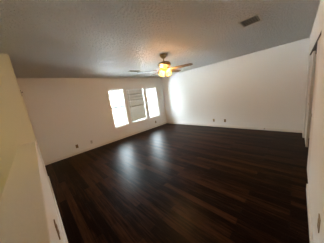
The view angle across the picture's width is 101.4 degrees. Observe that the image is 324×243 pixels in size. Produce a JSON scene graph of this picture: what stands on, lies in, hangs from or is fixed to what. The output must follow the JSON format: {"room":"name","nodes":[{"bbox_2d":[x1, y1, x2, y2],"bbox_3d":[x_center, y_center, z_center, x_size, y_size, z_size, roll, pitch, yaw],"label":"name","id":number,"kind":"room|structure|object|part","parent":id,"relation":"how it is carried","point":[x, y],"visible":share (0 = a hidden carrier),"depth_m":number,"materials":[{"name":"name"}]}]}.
{"room":"empty bedroom","nodes":[
{"label":"empty bedroom","id":0,"kind":"room"},
{"bbox_2d":[0,54,64,242],"bbox_3d":[-2.416,0.404,1.184,5.356,2.440,1.850,4,16,45],"label":"wall","id":1,"kind":"structure","parent":0,"point":[28,212],"depth_m":1.12,"materials":[{"name":"paint"}]},
{"bbox_2d":[7,54,35,140],"bbox_3d":[-2.264,-0.343,2.152,0.052,1.389,0.018,4,16,45],"label":"trim","id":2,"kind":"structure","parent":1,"relation":"attached to","point":[7,54],"depth_m":2.12,"materials":[{"name":"white paint"}]},
{"bbox_2d":[54,219,60,239],"bbox_3d":[-0.700,0.721,0.886,0.072,0.116,0.009,4,16,45],"label":"wall outlet","id":3,"kind":"object","parent":1,"relation":"attached to","point":[55,224],"visible":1,"depth_m":0.87,"materials":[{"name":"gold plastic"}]},
{"bbox_2d":[48,176,67,242],"bbox_3d":[-1.143,1.362,1.564,3.992,0.100,0.022,4,16,45],"label":"baseboard","id":4,"kind":"structure","parent":1,"relation":"attached to","point":[55,202],"depth_m":1.83,"materials":[{"name":"white paint"}]},
{"bbox_2d":[16,78,166,162],"bbox_3d":[-1.766,-0.508,5.436,0.160,2.440,5.245,4,16,45],"label":"wall","id":5,"kind":"structure","parent":0,"point":[64,113],"depth_m":4.35,"materials":[{"name":"paint"}]},
{"bbox_2d":[44,122,166,164],"bbox_3d":[-1.552,0.644,5.597,0.013,0.080,5.245,4,16,45],"label":"baseboard","id":6,"kind":"structure","parent":5,"relation":"attached to","point":[111,141],"depth_m":4.79,"materials":[{"name":"white paint"}]},
{"bbox_2d":[108,90,127,127],"bbox_3d":[-1.775,-0.532,5.393,0.157,1.475,0.629,4,16,45],"label":"window","id":7,"kind":"structure","parent":5,"relation":"in","point":[126,123],"depth_m":5.52,"materials":[{"name":"white plastic"}]},
{"bbox_2d":[126,88,146,120],"bbox_3d":[-1.124,-0.775,6.001,0.067,1.391,0.830,4,16,45],"label":"window blind","id":8,"kind":"object","parent":5,"relation":"attached to","point":[135,96],"visible":0.88,"depth_m":5.98,"materials":[{"name":"white plastic"}]},
{"bbox_2d":[146,88,159,117],"bbox_3d":[-0.489,-0.934,6.643,0.157,1.450,0.664,4,16,45],"label":"window","id":9,"kind":"structure","parent":5,"relation":"in","point":[146,88],"depth_m":6.79,"materials":[{"name":"white plastic"}]},
{"bbox_2d":[0,0,320,77],"bbox_3d":[-0.451,-1.422,2.462,6.150,0.120,7.355,4,16,45],"label":"ceiling","id":10,"kind":"structure","parent":0,"point":[40,38],"depth_m":1.94,"materials":[{"name":"white paint"}]},
{"bbox_2d":[137,53,192,77],"bbox_3d":[0.073,-1.291,3.131,1.235,0.524,1.213,4,16,45],"label":"ceiling fan","id":11,"kind":"object","parent":10,"relation":"hanging from","point":[163,65],"visible":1,"depth_m":3.00,"materials":[{"name":"brown wood"}]},
{"bbox_3d":[0.039,-1.127,2.695,0.144,0.027,0.445,-7,11,5],"label":"blade","id":12,"kind":"part","parent":11,"relation":"part of","materials":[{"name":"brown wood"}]},
{"bbox_3d":[0.456,-1.231,2.944,0.445,0.027,0.144,-3,12,23],"label":"blade","id":13,"kind":"part","parent":11,"relation":"part of","materials":[{"name":"brown wood"}]},
{"bbox_2d":[238,13,262,27],"bbox_3d":[1.321,-1.498,1.987,0.260,0.013,0.300,4,16,45],"label":"ceiling vent","id":14,"kind":"object","parent":10,"relation":"in","point":[256,18],"visible":1,"depth_m":1.98,"materials":[{"name":"metal"}]},
{"bbox_2d":[45,123,309,242],"bbox_3d":[-0.117,1.070,2.946,6.150,0.120,7.355,4,16,45],"label":"floor","id":15,"kind":"structure","parent":0,"point":[168,182],"depth_m":2.20,"materials":[{"name":"brown wood"}]},
{"bbox_2d":[161,38,309,129],"bbox_3d":[2.229,-0.986,5.147,6.150,2.440,0.160,4,16,45],"label":"wall","id":16,"kind":"structure","parent":0,"point":[266,88],"depth_m":4.40,"materials":[{"name":"paint"}]},
{"bbox_2d":[167,122,301,132],"bbox_3d":[2.104,0.168,5.531,5.183,0.080,0.013,4,16,45],"label":"baseboard","id":17,"kind":"structure","parent":16,"relation":"attached to","point":[241,127],"depth_m":4.68,"materials":[{"name":"white paint"}]},
{"bbox_2d":[303,0,323,242],"bbox_3d":[1.339,-0.067,1.026,0.110,2.440,7.095,4,16,45],"label":"wall","id":18,"kind":"structure","parent":0,"point":[316,169],"depth_m":1.30,"materials":[{"name":"paint"}]},
{"bbox_2d":[303,55,309,136],"bbox_3d":[3.505,-0.558,3.224,0.010,2.000,0.032,4,16,45],"label":"trim","id":19,"kind":"structure","parent":18,"relation":"attached to","point":[309,55],"depth_m":3.19,"materials":[{"name":"white paint"}]},
{"bbox_2d":[306,184,312,242],"bbox_3d":[0.478,1.381,0.349,0.014,0.100,4.320,4,16,45],"label":"baseboard","id":20,"kind":"structure","parent":18,"relation":"attached to","point":[307,189],"depth_m":1.40,"materials":[{"name":"white paint"}]},
{"bbox_2d":[305,51,315,146],"bbox_3d":[3.282,-0.471,2.954,0.037,1.964,0.690,4,16,45],"label":"door","id":21,"kind":"structure","parent":18,"relation":"in","point":[312,61],"depth_m":2.77,"materials":[{"name":"white paint"}]},
{"bbox_2d":[307,36,320,178],"bbox_3d":[2.098,-0.093,1.820,0.037,1.964,0.595,4,16,45],"label":"door","id":22,"kind":"structure","parent":18,"relation":"in","point":[319,40],"depth_m":1.85,"materials":[{"name":"white paint"}]},
{"bbox_2d":[310,30,321,54],"bbox_3d":[2.595,-1.254,2.201,0.102,0.020,2.340,4,16,45],"label":"trim","id":23,"kind":"structure","parent":18,"relation":"attached to","point":[315,45],"depth_m":2.23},
{"bbox_2d":[317,213,320,232],"bbox_3d":[1.153,0.748,0.976,0.009,0.116,0.072,4,16,45],"label":"wall outlet","id":24,"kind":"object","parent":18,"relation":"attached to","point":[319,219],"visible":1,"depth_m":0.96,"materials":[{"name":"beige plastic"}]},
{"label":"outside","id":25,"kind":"structure","parent":0,"visible":0},
{"bbox_3d":[-6.447,3.966,7.947,120.000,0.200,120.000,4,16,45],"label":"ground","id":26,"kind":"structure","parent":25,"visible":0},
{"bbox_2d":[108,91,124,125],"bbox_3d":[-4.762,-0.357,13.220,2.591,5.992,3.261,4,16,45],"label":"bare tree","id":27,"kind":"object","parent":26,"relation":"on","point":[111,91],"visible":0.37,"depth_m":12.98,"materials":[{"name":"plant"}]},
{"bbox_2d":[110,93,156,124],"bbox_3d":[-6.182,-2.969,28.933,9.000,5.300,23.000,4,16,45],"label":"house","id":28,"kind":"structure","parent":26,"relation":"on","point":[115,101],"depth_m":24.11,"materials":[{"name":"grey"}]}
]}

